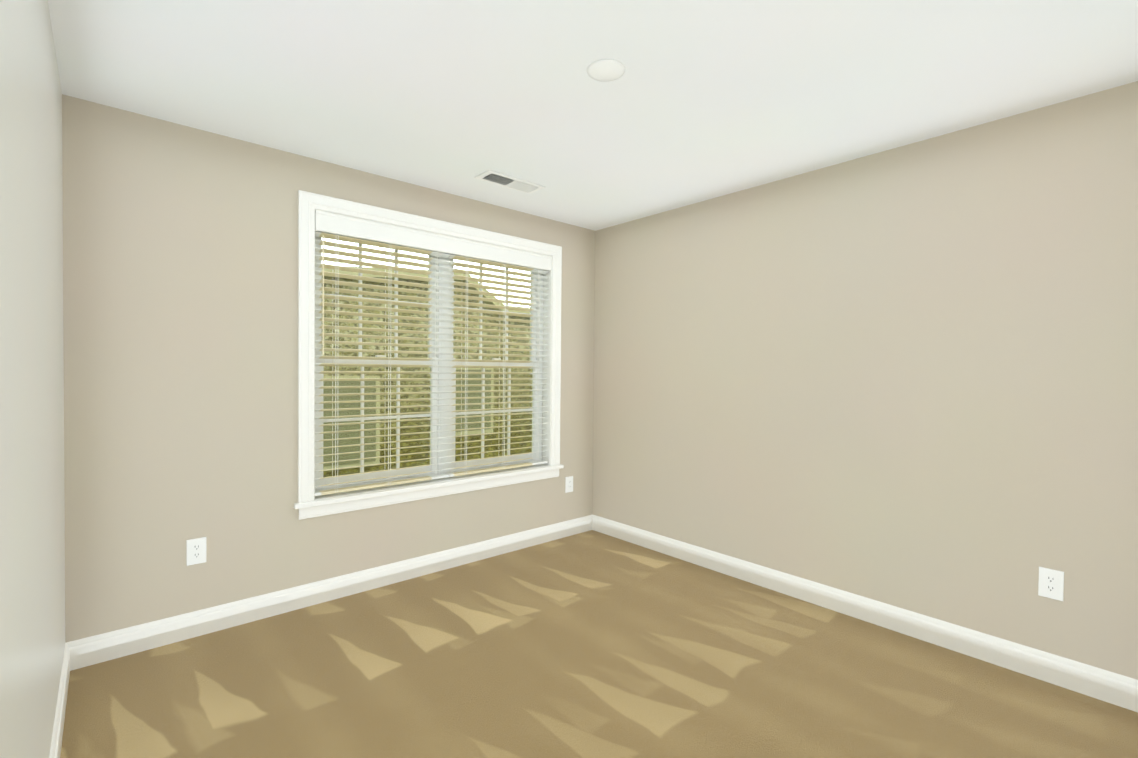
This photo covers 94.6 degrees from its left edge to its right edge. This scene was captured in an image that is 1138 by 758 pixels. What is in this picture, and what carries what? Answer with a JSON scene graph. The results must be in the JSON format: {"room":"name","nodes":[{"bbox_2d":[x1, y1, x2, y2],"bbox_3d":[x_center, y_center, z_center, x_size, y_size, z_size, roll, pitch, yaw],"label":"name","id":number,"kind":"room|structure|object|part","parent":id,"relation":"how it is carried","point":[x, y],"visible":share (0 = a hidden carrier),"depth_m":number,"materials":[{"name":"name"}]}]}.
{"room":"empty bedroom","nodes":[
{"label":"empty bedroom","id":0,"kind":"room"},
{"bbox_2d":[0,0,64,757],"bbox_3d":[-1.111,0.056,0.909,0.200,2.440,3.724,0,1,-42],"label":"wall","id":1,"kind":"structure","parent":0,"point":[32,570],"depth_m":1.23,"materials":[{"name":"beige paint"}]},
{"bbox_2d":[49,643,69,757],"bbox_3d":[-1.041,1.214,0.999,0.014,0.121,3.324,0,1,-42],"label":"baseboard","id":2,"kind":"structure","parent":1,"relation":"attached to","point":[56,742],"depth_m":1.85,"materials":[{"name":"white wood"}]},
{"bbox_2d":[62,94,594,642],"bbox_3d":[-1.033,0.018,3.331,3.126,2.440,0.200,0,1,-42],"label":"wall","id":3,"kind":"structure","parent":0,"point":[180,334],"depth_m":2.55,"materials":[{"name":"beige paint"}]},
{"bbox_2d":[186,537,205,565],"bbox_3d":[-1.798,0.833,2.534,0.079,0.124,0.008,0,1,-42],"label":"electrical outlet","id":4,"kind":"object","parent":3,"relation":"attached to","point":[196,551],"visible":1,"depth_m":2.53,"materials":[{"name":"white plastic"}]},
{"bbox_2d":[66,514,592,670],"bbox_3d":[-0.973,1.179,3.269,3.126,0.121,0.014,0,1,-42],"label":"baseboard","id":5,"kind":"structure","parent":3,"relation":"attached to","point":[97,649],"depth_m":2.81,"materials":[{"name":"white wood"}]},
{"bbox_2d":[294,190,563,519],"bbox_3d":[-0.812,-0.128,3.483,1.889,1.766,0.220,0,1,-42],"label":"window unit","id":6,"kind":"structure","parent":3,"relation":"in","point":[309,504],"depth_m":3.36,"materials":[{"name":"white"}]},
{"bbox_3d":[-0.856,-0.133,3.532,1.675,1.588,0.089,0,1,-42],"label":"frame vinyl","id":7,"kind":"part","parent":6,"relation":"part of","materials":[{"name":"white plastic"}]},
{"bbox_2d":[315,210,551,495],"bbox_3d":[-0.786,-0.139,3.453,1.669,1.570,0.073,0,1,-42],"label":"window blind","id":8,"kind":"object","parent":6,"relation":"attached to","point":[353,227],"visible":0.83,"depth_m":3.32,"materials":[{"name":"white plastic"}]},
{"bbox_3d":[-0.799,0.638,3.472,1.661,0.016,0.050,0,1,-42],"label":"rail","id":9,"kind":"part","parent":8,"relation":"part of","materials":[{"name":"white plastic"}]},
{"bbox_2d":[565,476,572,492],"bbox_3d":[0.004,0.829,4.130,0.079,0.124,0.008,0,1,-42],"label":"electrical outlet","id":10,"kind":"object","parent":3,"relation":"attached to","point":[569,484],"visible":1,"depth_m":4.12,"materials":[{"name":"white plastic"}]},
{"bbox_2d":[47,0,1137,230],"bbox_3d":[0.146,-1.246,1.991,3.526,0.150,3.724,0,1,-42],"label":"ceiling","id":11,"kind":"structure","parent":0,"point":[699,100],"depth_m":2.05,"materials":[{"name":"paint"}]},
{"bbox_2d":[474,170,544,193],"bbox_3d":[-0.354,-1.188,3.179,0.410,0.017,0.165,0,1,-42],"label":"ceiling vent","id":12,"kind":"object","parent":11,"relation":"in","point":[504,180],"visible":0.98,"depth_m":3.16,"materials":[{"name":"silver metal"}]},
{"bbox_2d":[587,59,624,81],"bbox_3d":[0.141,-1.164,1.989,0.144,0.013,0.144,0,1,-42],"label":"cover plate","id":13,"kind":"object","parent":11,"relation":"attached to","point":[604,70],"visible":1,"depth_m":1.98,"materials":[{"name":"white plastic"}]},
{"bbox_2d":[60,530,1137,757],"bbox_3d":[0.123,1.344,2.033,3.526,0.150,3.724,0,1,-42],"label":"floor","id":14,"kind":"structure","parent":0,"point":[591,644],"depth_m":2.18,"materials":[{"name":"carpet"}]},
{"bbox_2d":[593,81,1137,679],"bbox_3d":[1.380,0.043,3.114,0.200,2.440,3.724,0,1,-42],"label":"wall","id":15,"kind":"structure","parent":0,"point":[905,377],"depth_m":2.60,"materials":[{"name":"beige paint"}]},
{"bbox_2d":[592,515,1137,711],"bbox_3d":[1.289,1.203,3.062,0.014,0.121,3.324,0,1,-42],"label":"baseboard","id":16,"kind":"structure","parent":15,"relation":"attached to","point":[1098,683],"depth_m":2.59,"materials":[{"name":"white wood"}]},
{"bbox_2d":[1038,567,1063,600],"bbox_3d":[2.038,0.866,2.219,0.008,0.124,0.079,0,1,-42],"label":"electrical outlet","id":17,"kind":"object","parent":15,"relation":"attached to","point":[1051,583],"visible":1,"depth_m":2.22,"materials":[{"name":"white plastic"}]},
{"label":"outside","id":18,"kind":"structure","parent":0,"visible":0},
{"bbox_3d":[-27.713,4.002,31.132,80.000,0.300,76.626,0,1,-42],"label":"ground","id":19,"kind":"structure","parent":18,"visible":0},
{"bbox_2d":[320,266,531,495],"bbox_3d":[-6.779,1.112,11.995,22.000,6.470,9.250,0,1,-42],"label":"trees","id":20,"kind":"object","parent":19,"relation":"on","point":[385,425],"depth_m":9.55,"materials":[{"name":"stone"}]}
]}

